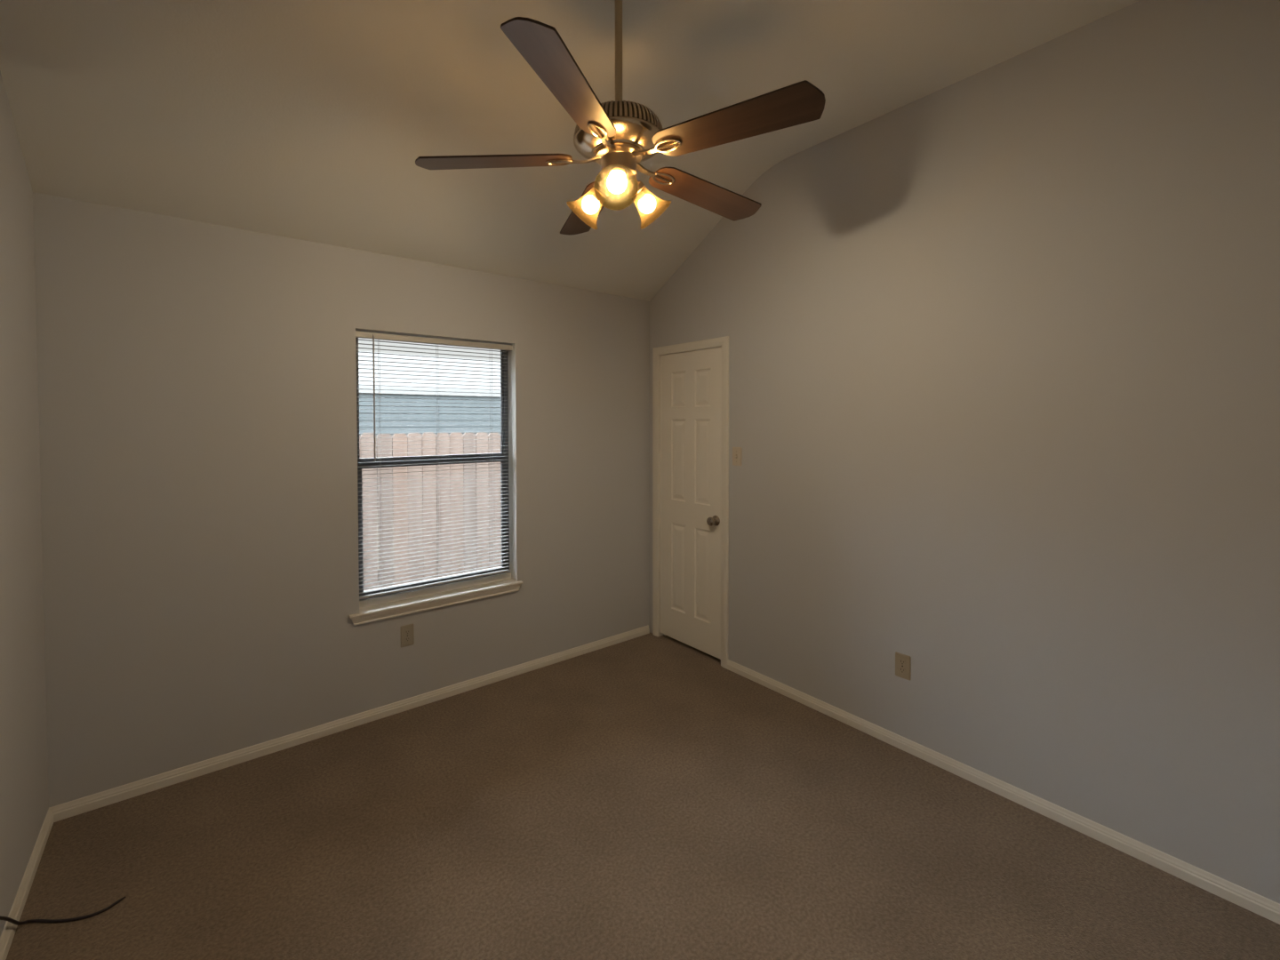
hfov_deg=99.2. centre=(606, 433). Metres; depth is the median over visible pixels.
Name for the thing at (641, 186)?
socket
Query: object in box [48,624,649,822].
baseboard
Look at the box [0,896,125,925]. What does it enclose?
cable
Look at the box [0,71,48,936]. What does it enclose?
wall
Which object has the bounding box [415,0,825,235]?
ceiling fan
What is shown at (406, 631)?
receptacle
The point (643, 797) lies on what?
floor
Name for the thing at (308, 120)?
ceiling
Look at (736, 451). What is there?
light switch
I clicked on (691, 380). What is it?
door
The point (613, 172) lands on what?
socket
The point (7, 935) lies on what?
baseboard
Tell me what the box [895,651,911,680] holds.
wall outlet
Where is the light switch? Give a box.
[732,447,741,465]
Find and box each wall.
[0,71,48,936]
[32,192,649,807]
[649,0,1279,903]
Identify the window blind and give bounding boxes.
[355,330,512,599]
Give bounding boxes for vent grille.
[573,100,662,138]
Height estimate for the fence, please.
1.660 m
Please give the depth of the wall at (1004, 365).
2.14 m
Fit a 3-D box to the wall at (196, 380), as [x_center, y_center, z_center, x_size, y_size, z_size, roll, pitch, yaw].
[-0.970,0.274,3.102,3.403,2.440,0.130,-1,2,-37]
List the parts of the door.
knob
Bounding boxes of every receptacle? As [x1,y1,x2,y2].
[404,629,410,634]
[404,636,410,641]
[898,658,905,665]
[898,666,905,673]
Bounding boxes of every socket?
[609,170,625,177]
[637,180,644,192]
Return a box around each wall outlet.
[400,623,414,647]
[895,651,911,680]
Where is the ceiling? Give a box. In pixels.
[0,0,1140,301]
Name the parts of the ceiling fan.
blade, blade, blade, lamp shade, lamp shade, light bulb, lamp shade, blade, blade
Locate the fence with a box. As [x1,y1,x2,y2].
[359,432,501,591]
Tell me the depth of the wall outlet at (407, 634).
2.95 m
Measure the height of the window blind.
1.396 m
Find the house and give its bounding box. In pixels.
[358,351,500,474]
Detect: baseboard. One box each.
[0,809,53,959]
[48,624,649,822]
[727,659,1279,924]
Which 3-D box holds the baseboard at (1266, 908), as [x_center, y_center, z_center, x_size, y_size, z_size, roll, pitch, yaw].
[1.488,1.475,2.483,0.014,0.057,2.390,-1,2,-37]
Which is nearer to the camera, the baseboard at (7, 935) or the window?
the baseboard at (7, 935)
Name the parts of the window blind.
ladder cord, rail, ladder cord, ladder cord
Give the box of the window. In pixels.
[348,337,523,625]
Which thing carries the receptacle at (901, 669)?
attached to the wall outlet at (902, 661)
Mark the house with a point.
(476, 411)
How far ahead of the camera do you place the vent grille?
1.65 m
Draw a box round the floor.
[5,632,1279,959]
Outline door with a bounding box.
[652,336,729,668]
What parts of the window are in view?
sash, sash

